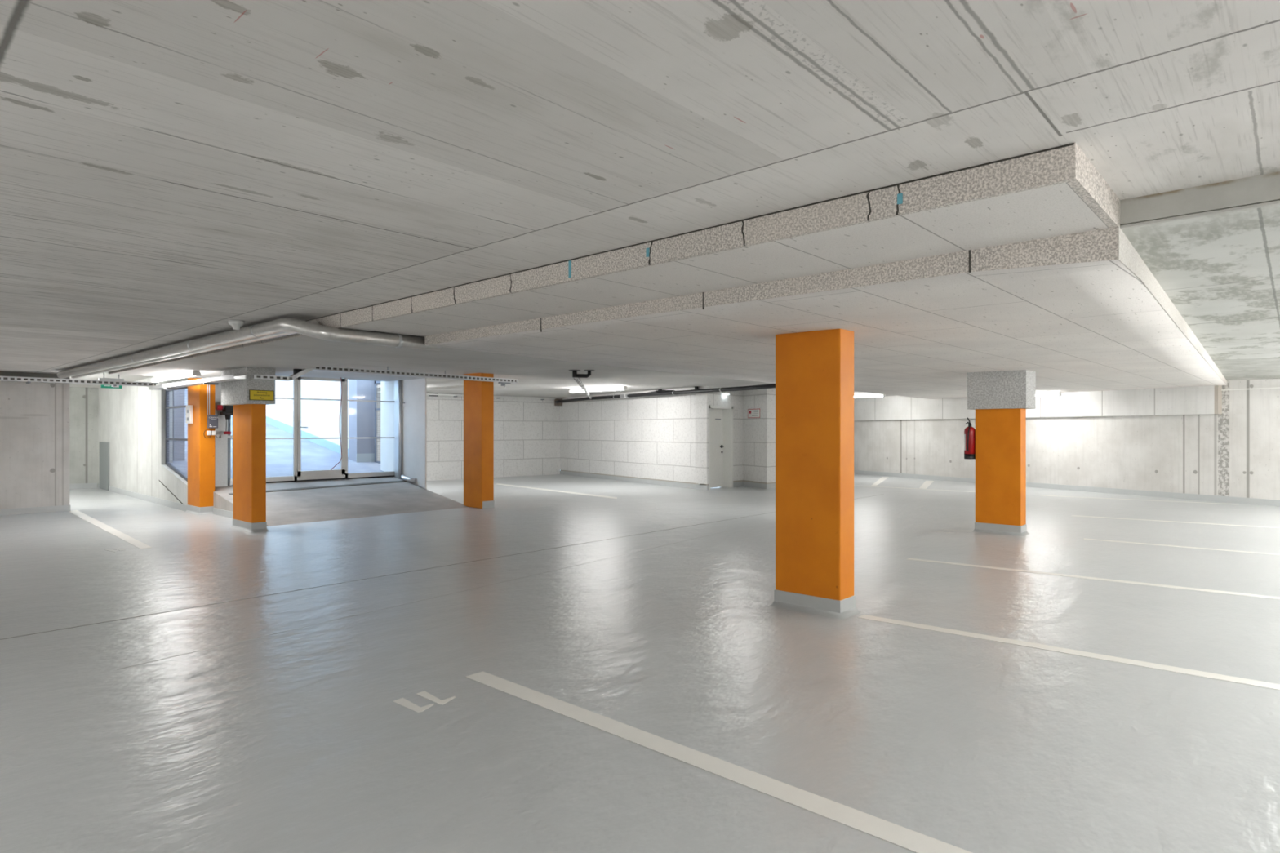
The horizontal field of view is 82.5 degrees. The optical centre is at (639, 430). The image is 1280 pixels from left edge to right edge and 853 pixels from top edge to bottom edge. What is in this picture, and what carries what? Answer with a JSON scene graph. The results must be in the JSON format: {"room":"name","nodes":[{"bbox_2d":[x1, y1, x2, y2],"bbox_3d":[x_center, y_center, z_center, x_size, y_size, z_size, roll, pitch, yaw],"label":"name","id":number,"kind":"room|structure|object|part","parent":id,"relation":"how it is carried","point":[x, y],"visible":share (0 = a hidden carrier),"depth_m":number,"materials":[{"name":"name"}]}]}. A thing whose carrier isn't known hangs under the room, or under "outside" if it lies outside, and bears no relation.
{"room":"parking garage","nodes":[
{"label":"parking garage","id":0,"kind":"room"},
{"bbox_2d":[0,375,69,509],"bbox_3d":[-13.359,0.025,10.684,0.250,2.950,7.960,0,0,42],"label":"wall","id":1,"kind":"structure","parent":0,"point":[34,416],"depth_m":13.18,"materials":[{"name":"concrete"}]},
{"bbox_2d":[0,371,69,378],"bbox_3d":[-13.262,-0.995,10.590,0.020,0.079,7.950,0,0,42],"label":"trim","id":2,"kind":"structure","parent":1,"relation":"attached to","point":[2,373],"depth_m":13.10,"materials":[{"name":"metal"}]},
{"bbox_2d":[0,504,70,515],"bbox_3d":[-13.350,1.445,10.682,0.265,0.110,7.970,0,0,42],"label":"baseboard","id":3,"kind":"structure","parent":1,"relation":"attached to","point":[60,508],"depth_m":13.17,"materials":[{"name":"grey concrete"}]},
{"bbox_2d":[69,386,98,488],"bbox_3d":[-17.430,0.025,15.463,0.200,2.950,10.000,0,0,42],"label":"wall","id":4,"kind":"structure","parent":0,"point":[83,402],"depth_m":18.75,"materials":[{"name":"concrete"}]},
{"bbox_2d":[69,483,97,488],"bbox_3d":[-15.164,1.435,17.810,0.020,0.130,3.120,0,0,42],"label":"baseboard","id":5,"kind":"structure","parent":4,"relation":"attached to","point":[80,486],"depth_m":18.74,"materials":[{"name":"grey concrete"}]},
{"bbox_2d":[98,377,187,505],"bbox_3d":[-11.123,0.025,16.258,8.111,2.950,0.200,0,0,44],"label":"wall","id":6,"kind":"structure","parent":0,"point":[131,419],"depth_m":15.91,"materials":[{"name":"concrete"}]},
{"bbox_2d":[97,483,186,511],"bbox_3d":[-11.195,1.440,16.178,8.105,0.120,0.015,0,0,44],"label":"baseboard","id":7,"kind":"structure","parent":6,"relation":"attached to","point":[182,507],"depth_m":15.27,"materials":[{"name":"grey concrete"}]},
{"bbox_2d":[159,480,183,504],"bbox_3d":[-9.021,1.238,14.087,2.071,0.465,0.004,0,0,44],"label":"trim","id":8,"kind":"structure","parent":6,"relation":"attached to","point":[159,480],"depth_m":14.18,"materials":[{"name":"grey metal"}]},
{"bbox_2d":[164,386,187,481],"bbox_3d":[-8.894,0.090,14.100,1.903,1.880,0.050,0,0,44],"label":"window","id":9,"kind":"structure","parent":6,"relation":"in","point":[184,439],"depth_m":14.22,"materials":[{"name":"metal"}]},
{"bbox_2d":[213,476,466,526],"bbox_3d":[-5.734,1.290,13.892,3.270,0.620,3.780,0,0,42],"label":"ramp","id":10,"kind":"structure","parent":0,"point":[305,501],"depth_m":13.63,"materials":[{"name":"concrete"}]},
{"bbox_2d":[213,507,233,518],"bbox_3d":[-6.817,1.445,12.312,2.220,0.110,0.015,0,0,42],"label":"baseboard","id":11,"kind":"structure","parent":10,"relation":"attached to","point":[223,513],"depth_m":12.70,"materials":[{"name":"grey concrete"}]},
{"bbox_2d":[214,382,233,487],"bbox_3d":[-7.689,-0.028,13.555,0.140,2.145,0.500,0,0,42],"label":"guide","id":12,"kind":"object","parent":10,"relation":"on","point":[223,444],"visible":0.59,"depth_m":13.49,"materials":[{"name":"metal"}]},
{"bbox_3d":[-7.788,-0.028,13.489,0.080,2.145,0.270,0,0,42],"label":"guide post","id":13,"kind":"part","parent":12,"relation":"part of","materials":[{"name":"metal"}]},
{"bbox_2d":[214,403,233,434],"bbox_3d":[-7.637,-0.227,13.355,0.345,0.607,0.366,0,0,42],"label":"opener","id":14,"kind":"object","parent":12,"relation":"attached to","point":[227,411],"visible":0.8,"depth_m":13.32,"materials":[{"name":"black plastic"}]},
{"bbox_3d":[-7.607,-0.410,13.198,0.090,0.088,0.080,0,0,42],"label":"release knob","id":15,"kind":"part","parent":14,"relation":"part of","materials":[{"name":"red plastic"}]},
{"bbox_3d":[-7.567,-0.365,13.391,0.180,0.330,0.220,0,0,42],"label":"motor","id":16,"kind":"part","parent":14,"relation":"part of","materials":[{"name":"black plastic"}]},
{"bbox_2d":[380,377,426,489],"bbox_3d":[-5.124,0.025,16.210,1.870,2.950,0.360,0,0,42],"label":"wall","id":17,"kind":"structure","parent":0,"point":[414,392],"depth_m":15.90,"materials":[{"name":"white concrete"}]},
{"bbox_2d":[231,373,394,483],"bbox_3d":[-6.637,-0.062,14.868,0.141,2.235,3.740,0,0,42],"label":"gate","id":18,"kind":"object","parent":17,"relation":"attached to","point":[299,475],"visible":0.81,"depth_m":15.01,"materials":[{"name":"metal"}]},
{"bbox_3d":[-6.770,-0.050,14.668,0.069,0.300,0.155,0,0,42],"label":"door handle","id":19,"kind":"part","parent":18,"relation":"part of","materials":[{"name":"metal"}]},
{"bbox_3d":[-6.659,0.165,14.901,0.025,0.026,3.600,0,0,42],"label":"cross rail","id":20,"kind":"part","parent":18,"relation":"part of","materials":[{"name":"metal"}]},
{"bbox_3d":[-6.553,-0.077,15.002,0.057,2.005,0.980,0,0,42],"label":"wicket door","id":21,"kind":"part","parent":18,"relation":"part of","materials":[{"name":"glass"}]},
{"bbox_3d":[-6.659,-0.630,14.901,0.025,0.026,3.600,0,0,42],"label":"cross rail","id":22,"kind":"part","parent":18,"relation":"part of","materials":[{"name":"metal"}]},
{"bbox_2d":[394,380,404,478],"bbox_3d":[-5.287,-0.028,16.058,0.392,2.185,0.076,0,0,42],"label":"guide","id":23,"kind":"object","parent":17,"relation":"attached to","point":[397,384],"visible":0.92,"depth_m":16.08,"materials":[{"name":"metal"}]},
{"bbox_3d":[-5.372,-0.033,16.137,0.160,2.174,0.040,0,0,42],"label":"guide post","id":24,"kind":"part","parent":23,"relation":"part of","materials":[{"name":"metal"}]},
{"bbox_2d":[400,474,416,483],"bbox_3d":[-5.020,1.050,15.803,0.516,0.170,0.154,0,0,42],"label":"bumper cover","id":25,"kind":"object","parent":17,"relation":"attached to","point":[403,477],"visible":1,"depth_m":15.69,"materials":[{"name":"metal"}]},
{"bbox_2d":[377,392,559,480],"bbox_3d":[-5.726,0.025,22.281,7.911,2.950,0.300,0,0,-43],"label":"wall","id":26,"kind":"structure","parent":0,"point":[526,431],"depth_m":23.35,"materials":[{"name":"white concrete"}]},
{"bbox_2d":[554,398,562,405],"bbox_3d":[-2.758,-0.945,24.690,0.140,0.230,0.240,0,0,42],"label":"junction box","id":27,"kind":"object","parent":26,"relation":"attached to","point":[556,399],"depth_m":24.61,"materials":[{"name":"grey plastic"}]},
{"bbox_2d":[69,363,894,398],"bbox_3d":[-3.653,-1.350,18.116,17.100,0.500,32.000,0,0,42],"label":"ceiling","id":28,"kind":"structure","parent":0,"point":[526,386],"depth_m":16.52,"materials":[{"name":"concrete"}]},
{"bbox_2d":[98,373,124,388],"bbox_3d":[-10.216,-0.955,14.098,0.060,0.290,0.400,0,0,42],"label":"exit sign","id":29,"kind":"object","parent":28,"relation":"hanging from","point":[104,378],"visible":0.55,"depth_m":14.08,"materials":[{"name":"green plastic"}]},
{"bbox_2d":[330,377,342,470],"bbox_3d":[-6.310,-0.238,15.157,0.026,2.125,0.245,0,0,42],"label":"hanging cable","id":30,"kind":"object","parent":28,"relation":"hanging from","point":[340,377],"visible":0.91,"depth_m":15.22,"materials":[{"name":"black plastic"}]},
{"bbox_2d":[312,365,518,383],"bbox_3d":[-3.646,-1.000,12.438,0.140,0.200,3.984,0,0,39],"label":"cable tray","id":31,"kind":"object","parent":28,"relation":"hanging from","point":[335,369],"visible":0.94,"depth_m":12.13,"materials":[{"name":"metal"}]},
{"bbox_2d":[497,382,510,387],"bbox_3d":[-2.531,-0.844,13.708,0.112,0.108,0.240,0,0,42],"label":"detector","id":32,"kind":"object","parent":31,"relation":"attached to","point":[503,384],"visible":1,"depth_m":13.66,"materials":[{"name":"grey plastic"}]},
{"bbox_2d":[377,385,463,393],"bbox_3d":[-5.575,-0.965,17.628,5.900,0.050,0.100,0,0,42],"label":"ceiling light","id":33,"kind":"object","parent":28,"relation":"hanging from","point":[455,386],"visible":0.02,"depth_m":16.55,"materials":[{"name":"white paint"}]},
{"bbox_2d":[426,393,555,399],"bbox_3d":[-4.734,-1.038,22.762,5.068,0.075,0.160,0,0,-43],"label":"cable tray","id":34,"kind":"object","parent":28,"relation":"attached to","point":[437,394],"visible":0.68,"depth_m":23.05,"materials":[{"name":"white paint"}]},
{"bbox_2d":[568,386,626,392],"bbox_3d":[-1.095,-1.039,18.636,2.000,0.102,0.116,0,0,42],"label":"ceiling light","id":35,"kind":"object","parent":28,"relation":"attached to","point":[614,388],"visible":1,"depth_m":18.50,"materials":[{"name":"white plastic"}]},
{"bbox_2d":[569,388,622,392],"bbox_3d":[-1.095,-1.012,18.636,1.940,0.045,0.110,0,0,42],"label":"diffuser","id":36,"kind":"object","parent":35,"relation":"attached to","point":[571,390],"depth_m":18.69,"materials":[{"name":"white plastic"}]},
{"bbox_2d":[648,386,698,395],"bbox_3d":[0.878,-1.010,19.190,0.140,0.180,2.275,0,0,-33],"label":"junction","id":37,"kind":"object","parent":28,"relation":"attached to","point":[695,387],"visible":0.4,"depth_m":19.39,"materials":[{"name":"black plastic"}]},
{"bbox_2d":[424,199,1226,399],"bbox_3d":[6.164,-0.981,12.607,6.861,0.438,19.876,0,0,36],"label":"ceiling","id":38,"kind":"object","parent":28,"relation":"attached to","point":[1082,312],"visible":0.68,"depth_m":5.75,"materials":[{"name":"white concrete"}]},
{"bbox_2d":[1035,391,1061,396],"bbox_3d":[9.495,-0.879,17.833,1.400,0.122,0.116,0,0,42],"label":"ceiling light","id":39,"kind":"object","parent":38,"relation":"attached to","point":[1054,393],"visible":0.33,"depth_m":17.49,"materials":[{"name":"white plastic"}]},
{"bbox_2d":[1035,393,1058,396],"bbox_3d":[9.495,-0.843,17.833,1.340,0.045,0.110,0,0,42],"label":"diffuser","id":40,"kind":"object","parent":39,"relation":"attached to","point":[1037,394],"depth_m":17.52,"materials":[{"name":"white plastic"}]},
{"bbox_2d":[853,393,885,397],"bbox_3d":[6.766,-1.039,22.047,1.300,0.102,0.116,0,0,42],"label":"ceiling light","id":41,"kind":"object","parent":28,"relation":"attached to","point":[870,395],"visible":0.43,"depth_m":21.89,"materials":[{"name":"white plastic"}]},
{"bbox_2d":[853,395,883,397],"bbox_3d":[6.766,-1.012,22.047,1.240,0.045,0.110,0,0,42],"label":"diffuser","id":42,"kind":"object","parent":41,"relation":"attached to","point":[855,396],"depth_m":21.94,"materials":[{"name":"white plastic"}]},
{"bbox_2d":[560,386,709,484],"bbox_3d":[-0.497,-0.050,21.570,0.070,2.800,7.948,0,0,-34],"label":"wall","id":43,"kind":"structure","parent":0,"point":[653,437],"depth_m":21.02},
{"bbox_2d":[560,470,709,489],"bbox_3d":[-0.501,1.440,21.558,0.070,0.120,7.958,0,0,-34],"label":"baseboard","id":44,"kind":"structure","parent":43,"relation":"attached to","point":[565,473],"depth_m":20.72,"materials":[{"name":"grey paint"}]},
{"bbox_2d":[0,473,1279,852],"bbox_3d":[1.005,1.599,14.248,29.600,0.202,32.500,0,0,42],"label":"floor","id":45,"kind":"structure","parent":0,"point":[212,686],"depth_m":4.46,"materials":[{"name":"grey concrete"}]},
{"bbox_2d":[99,441,109,490],"bbox_3d":[-13.523,0.895,18.412,1.072,1.190,0.028,0,0,44],"label":"panel","id":46,"kind":"object","parent":45,"relation":"on","point":[104,446],"visible":1,"depth_m":18.37,"materials":[{"name":"grey metal"}]},
{"bbox_2d":[67,510,151,549],"bbox_3d":[-8.448,1.499,11.444,0.149,0.002,6.204,0,0,-45],"label":"parking line","id":47,"kind":"object","parent":45,"relation":"on","point":[113,531],"visible":1,"depth_m":10.92,"materials":[{"name":"paint"}]},
{"bbox_2d":[103,547,124,551],"bbox_3d":[-6.557,1.499,9.118,0.360,0.002,0.184,0,0,42],"label":"floor marking","id":48,"kind":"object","parent":45,"relation":"on","point":[112,550],"depth_m":9.13,"materials":[{"name":"paint"}]},
{"bbox_2d":[184,377,214,515],"bbox_3d":[-7.955,0.180,13.222,0.760,2.640,0.340,0,0,42],"label":"concrete pillar","id":49,"kind":"structure","parent":45,"relation":"on","point":[201,450],"depth_m":13.03,"materials":[{"name":"orange paint"}]},
{"bbox_2d":[186,404,192,423],"bbox_3d":[-8.158,-0.285,13.199,0.240,0.330,0.057,0,0,42],"label":"switch box","id":50,"kind":"object","parent":49,"relation":"attached to","point":[188,408],"visible":1,"depth_m":13.13,"materials":[{"name":"white plastic"}]},
{"bbox_2d":[206,384,208,414],"bbox_3d":[-7.700,-0.588,12.983,0.017,0.625,0.017,0,0,-25],"label":"conduit","id":51,"kind":"object","parent":49,"relation":"attached to","point":[206,384],"visible":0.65,"depth_m":12.98,"materials":[{"name":"white plastic"}]},
{"bbox_2d":[206,431,211,435],"bbox_3d":[-7.675,0.050,12.989,0.059,0.080,0.060,0,0,42],"label":"junction box","id":52,"kind":"object","parent":49,"relation":"attached to","point":[208,433],"visible":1,"depth_m":12.97,"materials":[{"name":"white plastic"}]},
{"bbox_2d":[208,384,209,414],"bbox_3d":[-7.679,-0.588,13.007,0.017,0.625,0.017,0,0,-25],"label":"conduit","id":53,"kind":"object","parent":49,"relation":"attached to","point":[209,384],"visible":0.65,"depth_m":13.00,"materials":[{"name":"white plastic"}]},
{"bbox_2d":[207,414,218,428],"bbox_3d":[-7.626,-0.155,13.018,0.093,0.240,0.158,0,0,42],"label":"control box","id":54,"kind":"object","parent":49,"relation":"attached to","point":[212,420],"visible":1,"depth_m":12.98,"materials":[{"name":"grey plastic"}]},
{"bbox_2d":[211,431,216,435],"bbox_3d":[-7.625,0.050,13.045,0.059,0.080,0.060,0,0,42],"label":"junction box","id":55,"kind":"object","parent":49,"relation":"attached to","point":[213,433],"visible":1,"depth_m":13.03,"materials":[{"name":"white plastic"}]},
{"bbox_2d":[221,367,275,533],"bbox_3d":[-5.928,0.285,11.022,1.030,2.430,0.400,0,0,42],"label":"concrete pillar","id":56,"kind":"structure","parent":45,"relation":"on","point":[249,415],"depth_m":10.81,"materials":[{"name":"orange paint"}]},
{"bbox_2d":[148,374,245,390],"bbox_3d":[-7.314,-0.750,11.896,4.200,0.090,0.200,0,0,42],"label":"ceiling light","id":57,"kind":"object","parent":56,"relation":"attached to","point":[214,380],"visible":1,"depth_m":11.45,"materials":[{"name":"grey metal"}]},
{"bbox_2d":[248,389,274,400],"bbox_3d":[-5.536,-0.510,10.675,0.013,0.150,0.340,0,0,42],"label":"warning sign","id":58,"kind":"object","parent":56,"relation":"attached to","point":[260,395],"visible":1,"depth_m":10.67,"materials":[{"name":"yellow"}]},
{"bbox_2d":[393,690,455,712],"bbox_3d":[-1.187,1.499,4.053,0.262,0.002,0.271,0,0,42],"label":"floor marking","id":59,"kind":"object","parent":45,"relation":"on","point":[402,701],"depth_m":4.02,"materials":[{"name":"paint"}]},
{"bbox_2d":[463,373,494,508],"bbox_3d":[-3.150,0.190,14.244,0.616,2.620,0.286,0,0,42],"label":"concrete pillar","id":60,"kind":"structure","parent":45,"relation":"on","point":[478,396],"depth_m":14.08,"materials":[{"name":"orange paint"}]},
{"bbox_2d":[496,483,617,498],"bbox_3d":[-2.269,1.499,18.267,0.220,0.002,5.894,0,0,-39],"label":"parking line","id":61,"kind":"object","parent":45,"relation":"on","point":[496,483],"visible":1,"depth_m":17.72,"materials":[{"name":"paint"}]},
{"bbox_2d":[466,671,973,852],"bbox_3d":[0.933,1.499,2.721,5.260,0.002,0.130,0,0,42],"label":"parking line","id":62,"kind":"object","parent":45,"relation":"on","point":[903,837],"visible":1,"depth_m":3.16,"materials":[{"name":"paint"}]},
{"bbox_2d":[768,328,862,619],"bbox_3d":[1.464,0.320,6.129,0.690,2.360,0.350,0,0,42],"label":"concrete pillar","id":63,"kind":"structure","parent":45,"relation":"on","point":[815,370],"depth_m":5.99,"materials":[{"name":"orange paint"}]},
{"bbox_2d":[871,476,888,486],"bbox_3d":[7.075,1.499,21.449,0.207,0.002,4.187,0,0,22],"label":"parking line","id":64,"kind":"object","parent":45,"relation":"on","point":[882,478],"visible":1,"depth_m":21.41,"materials":[{"name":"paint"}]},
{"bbox_2d":[860,485,975,492],"bbox_3d":[6.541,1.499,19.112,6.108,0.002,0.120,0,0,40],"label":"parking line","id":65,"kind":"object","parent":45,"relation":"on","point":[860,486],"visible":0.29,"depth_m":18.71,"materials":[{"name":"paint"}]},
{"bbox_2d":[920,480,933,488],"bbox_3d":[7.939,1.499,20.165,0.229,0.002,3.246,0,0,24],"label":"parking line","id":66,"kind":"object","parent":45,"relation":"on","point":[926,483],"visible":1,"depth_m":20.12,"materials":[{"name":"paint"}]},
{"bbox_2d":[967,369,1035,536],"bbox_3d":[5.285,0.310,10.668,0.790,2.380,0.500,0,0,42],"label":"concrete pillar","id":67,"kind":"structure","parent":45,"relation":"on","point":[1000,400],"depth_m":10.53,"materials":[{"name":"orange paint"}]},
{"bbox_2d":[964,417,975,459],"bbox_3d":[4.921,0.120,10.881,0.159,0.620,0.158,0,0,-9],"label":"fire extinguisher","id":68,"kind":"object","parent":67,"relation":"attached to","point":[969,432],"visible":1,"depth_m":10.81,"materials":[{"name":"red metal"}]},
{"bbox_2d":[857,614,1279,689],"bbox_3d":[3.556,1.499,4.402,4.628,0.002,0.120,0,0,40],"label":"parking line","id":69,"kind":"object","parent":45,"relation":"on","point":[1215,676],"visible":1,"depth_m":4.87,"materials":[{"name":"paint"}]},
{"bbox_2d":[907,558,1279,599],"bbox_3d":[5.257,1.499,6.853,5.404,0.002,0.120,0,0,38],"label":"parking line","id":70,"kind":"object","parent":45,"relation":"on","point":[924,560],"visible":1,"depth_m":7.29,"materials":[{"name":"paint"}]},
{"bbox_2d":[1046,495,1238,504],"bbox_3d":[10.649,1.499,15.754,3.542,0.002,0.109,0,0,35],"label":"parking line","id":71,"kind":"object","parent":45,"relation":"on","point":[1046,495],"visible":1,"depth_m":15.65,"materials":[{"name":"paint"}]},
{"bbox_2d":[1071,515,1279,528],"bbox_3d":[9.608,1.499,11.352,4.997,0.002,0.119,0,0,35],"label":"parking line","id":72,"kind":"object","parent":45,"relation":"on","point":[1072,515],"visible":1,"depth_m":11.89,"materials":[{"name":"paint"}]},
{"bbox_2d":[1083,537,1279,555],"bbox_3d":[7.766,1.499,8.752,4.214,0.002,0.100,0,0,39],"label":"parking line","id":73,"kind":"object","parent":45,"relation":"on","point":[1084,538],"visible":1,"depth_m":9.33,"materials":[{"name":"paint"}]},
{"bbox_2d":[0,0,1279,373],"bbox_3d":[-4.433,-1.317,3.260,22.950,0.565,8.900,0,0,42],"label":"ceiling","id":74,"kind":"structure","parent":0,"point":[172,171],"depth_m":2.48,"materials":[{"name":"concrete"}]},
{"bbox_2d":[0,376,157,386],"bbox_3d":[-11.671,-0.882,12.084,0.200,0.105,6.300,0,0,42],"label":"cable tray","id":75,"kind":"object","parent":74,"relation":"hanging from","point":[28,380],"visible":0.98,"depth_m":13.40,"materials":[{"name":"metal"}]},
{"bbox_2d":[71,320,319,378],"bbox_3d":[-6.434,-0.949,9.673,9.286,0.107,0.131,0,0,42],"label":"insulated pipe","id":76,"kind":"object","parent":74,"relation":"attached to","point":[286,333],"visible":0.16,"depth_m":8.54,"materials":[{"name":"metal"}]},
{"bbox_2d":[227,320,244,329],"bbox_3d":[-3.815,-0.992,6.892,0.136,0.084,0.136,0,0,42],"label":"smoke detector","id":77,"kind":"object","parent":74,"relation":"attached to","point":[236,324],"visible":1,"depth_m":6.85,"materials":[{"name":"white plastic"}]},
{"bbox_2d":[108,142,1120,373],"bbox_3d":[-3.218,-0.976,7.550,13.705,0.139,0.903,0,0,42],"label":"ceiling beam","id":78,"kind":"structure","parent":74,"relation":"attached to","point":[1057,191],"depth_m":3.66,"materials":[{"name":"grey concrete"}]},
{"bbox_2d":[115,171,1279,381],"bbox_3d":[4.501,-1.254,11.180,20.300,0.692,16.570,0,0,42],"label":"ceiling","id":79,"kind":"structure","parent":0,"point":[1213,249],"depth_m":5.21,"materials":[{"name":"concrete"}]},
{"bbox_2d":[151,370,200,382],"bbox_3d":[-7.547,-0.867,11.824,2.150,0.087,0.116,0,0,42],"label":"ceiling light","id":80,"kind":"object","parent":79,"relation":"attached to","point":[191,373],"visible":1,"depth_m":11.63,"materials":[{"name":"white plastic"}]},
{"bbox_2d":[151,373,192,382],"bbox_3d":[-7.547,-0.848,11.824,2.090,0.045,0.110,0,0,42],"label":"diffuser","id":81,"kind":"object","parent":80,"relation":"attached to","point":[175,375],"depth_m":11.81,"materials":[{"name":"white plastic"}]},
{"bbox_2d":[57,317,442,378],"bbox_3d":[-6.336,-0.900,9.417,9.720,0.240,1.308,0,0,34],"label":"insulated pipe","id":82,"kind":"object","parent":79,"relation":"hanging from","point":[285,324],"visible":0.98,"depth_m":6.98,"materials":[{"name":"metal"}]},
{"bbox_2d":[250,374,292,381],"bbox_3d":[-5.381,-0.765,10.649,0.140,0.060,0.520,0,0,44],"label":"cable tray","id":83,"kind":"object","parent":79,"relation":"hanging from","point":[255,376],"visible":1,"depth_m":10.59,"materials":[{"name":"metal"}]},
{"bbox_2d":[288,368,313,380],"bbox_3d":[-5.057,-0.853,10.872,0.375,0.235,0.122,0,0,-13],"label":"ceiling light","id":84,"kind":"object","parent":79,"relation":"hanging from","point":[297,373],"visible":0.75,"depth_m":10.83,"materials":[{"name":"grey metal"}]},
{"bbox_2d":[568,369,594,399],"bbox_3d":[-1.277,-0.905,16.755,0.390,0.225,11.585,0,0,-4],"label":"drain siphon","id":85,"kind":"object","parent":79,"relation":"attached to","point":[576,376],"visible":1,"depth_m":11.05,"materials":[{"name":"black plastic"}]},
{"bbox_2d":[555,383,775,403],"bbox_3d":[0.288,-0.960,19.673,0.306,0.116,11.594,0,0,-33],"label":"pipe","id":86,"kind":"object","parent":85,"relation":"attached to","point":[771,385],"visible":0.94,"depth_m":18.50,"materials":[{"name":"black plastic"}]},
{"bbox_2d":[619,391,657,398],"bbox_3d":[-0.050,-0.970,20.234,0.118,0.132,1.483,0,0,-41],"label":"pipe","id":87,"kind":"object","parent":86,"relation":"attached to","point":[622,396],"visible":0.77,"depth_m":20.58,"materials":[{"name":"metal"}]},
{"bbox_2d":[695,386,742,484],"bbox_3d":[2.141,-0.050,19.028,0.360,2.800,1.800,0,0,42],"label":"wall","id":88,"kind":"structure","parent":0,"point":[735,398],"depth_m":18.49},
{"bbox_2d":[697,405,733,489],"bbox_3d":[1.955,0.440,18.792,0.360,2.120,1.040,0,0,42],"label":"door","id":89,"kind":"structure","parent":88,"relation":"attached to","point":[721,417],"depth_m":19.04,"materials":[{"name":"white paint"}]},
{"bbox_2d":[721,391,728,395],"bbox_3d":[2.204,-0.958,18.770,0.090,0.085,0.220,0,0,42],"label":"emergency light","id":90,"kind":"object","parent":88,"relation":"attached to","point":[722,393],"visible":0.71,"depth_m":18.72,"materials":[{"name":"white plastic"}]},
{"bbox_2d":[733,480,775,488],"bbox_3d":[3.812,1.440,20.248,1.305,0.120,3.610,0,0,42],"label":"baseboard","id":91,"kind":"structure","parent":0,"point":[737,483],"depth_m":19.12,"materials":[{"name":"grey concrete"}]},
{"bbox_2d":[742,387,775,483],"bbox_3d":[3.890,-0.050,20.346,1.310,2.800,3.380,0,0,42],"label":"wall","id":92,"kind":"structure","parent":0,"point":[758,433],"depth_m":18.94,"materials":[{"name":"white concrete"}]},
{"bbox_2d":[747,408,760,417],"bbox_3d":[2.994,-0.440,19.141,0.016,0.240,0.560,0,0,-25],"label":"notice","id":93,"kind":"object","parent":92,"relation":"attached to","point":[752,413],"visible":1,"depth_m":19.12,"materials":[{"name":"white paint"}]},
{"bbox_2d":[853,378,1279,500],"bbox_3d":[10.896,0.025,18.236,0.300,2.950,25.500,0,0,-25],"label":"wall","id":94,"kind":"structure","parent":0,"point":[1235,452],"depth_m":16.87,"materials":[{"name":"white concrete"}]},
{"bbox_2d":[853,385,1214,420],"bbox_3d":[8.855,-0.718,22.010,0.140,0.765,14.930,0,0,-25],"label":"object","id":95,"kind":"structure","parent":94,"relation":"attached to","point":[1196,400],"depth_m":17.89,"materials":[{"name":"white concrete"}]},
{"bbox_2d":[853,470,1279,506],"bbox_3d":[10.862,1.438,17.943,0.014,0.125,24.000,0,0,-25],"label":"baseboard","id":96,"kind":"structure","parent":94,"relation":"attached to","point":[1091,489],"depth_m":17.16,"materials":[{"name":"grey concrete"}]},
{"bbox_2d":[1214,385,1222,413],"bbox_3d":[12.080,-0.667,15.239,0.140,0.665,0.070,0,0,-25],"label":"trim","id":97,"kind":"structure","parent":94,"relation":"attached to","point":[1218,393],"depth_m":15.21,"materials":[{"name":"white concrete"}]},
{"bbox_2d":[1221,386,1279,391],"bbox_3d":[13.216,-0.835,12.994,0.020,0.020,5.040,0,0,-25],"label":"trim","id":98,"kind":"structure","parent":94,"relation":"attached to","point":[1276,387],"depth_m":14.75,"materials":[{"name":"white paint"}]},
{"bbox_3d":[-6.052,1.150,17.249,0.900,0.700,0.100,0,0,42],"label":"curb","id":99,"kind":"object","parent":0,"visible":0},
{"bbox_2d":[374,381,380,463],"bbox_3d":[-6.050,-0.200,17.251,0.860,2.000,0.035,0,0,42],"label":"mesh panel","id":100,"kind":"object","parent":99,"relation":"on","point":[376,383],"visible":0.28,"depth_m":17.49,"materials":[{"name":"metal"}]},
{"label":"outside","id":101,"kind":"structure","parent":0,"visible":0},
{"bbox_2d":[266,379,348,448],"bbox_3d":[-12.394,-1.600,22.759,15.100,6.200,0.380,0,0,42],"label":"wall","id":102,"kind":"structure","parent":101,"point":[321,417],"depth_m":18.91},
{"bbox_2d":[186,388,348,457],"bbox_3d":[-12.545,-0.715,22.629,15.050,2.789,0.015,0,0,42],"label":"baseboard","id":103,"kind":"structure","parent":102,"relation":"attached to","point":[333,446],"depth_m":19.16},
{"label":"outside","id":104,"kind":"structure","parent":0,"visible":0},
{"bbox_2d":[170,390,384,478],"bbox_3d":[-13.043,-0.105,20.772,16.800,3.610,4.240,0,0,42],"label":"ground","id":105,"kind":"structure","parent":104,"point":[279,452],"depth_m":17.00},
{"bbox_2d":[173,389,182,461],"bbox_3d":[-9.910,-1.600,15.438,1.000,6.200,0.200,0,0,42],"label":"pillar","id":106,"kind":"structure","parent":105,"relation":"on","point":[180,400],"depth_m":15.10,"materials":[{"name":"grey concrete"}]},
{"bbox_2d":[348,379,374,462],"bbox_3d":[-6.671,-1.600,17.533,0.400,6.200,0.490,0,0,42],"label":"pillar","id":107,"kind":"structure","parent":105,"relation":"on","point":[361,414],"depth_m":17.36,"materials":[{"name":"grey concrete"}]},
{"bbox_2d":[355,453,374,462],"bbox_3d":[-6.521,0.666,17.390,0.015,0.220,0.500,0,0,42],"label":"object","id":108,"kind":"structure","parent":107,"relation":"attached to","point":[370,457],"depth_m":17.36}
]}

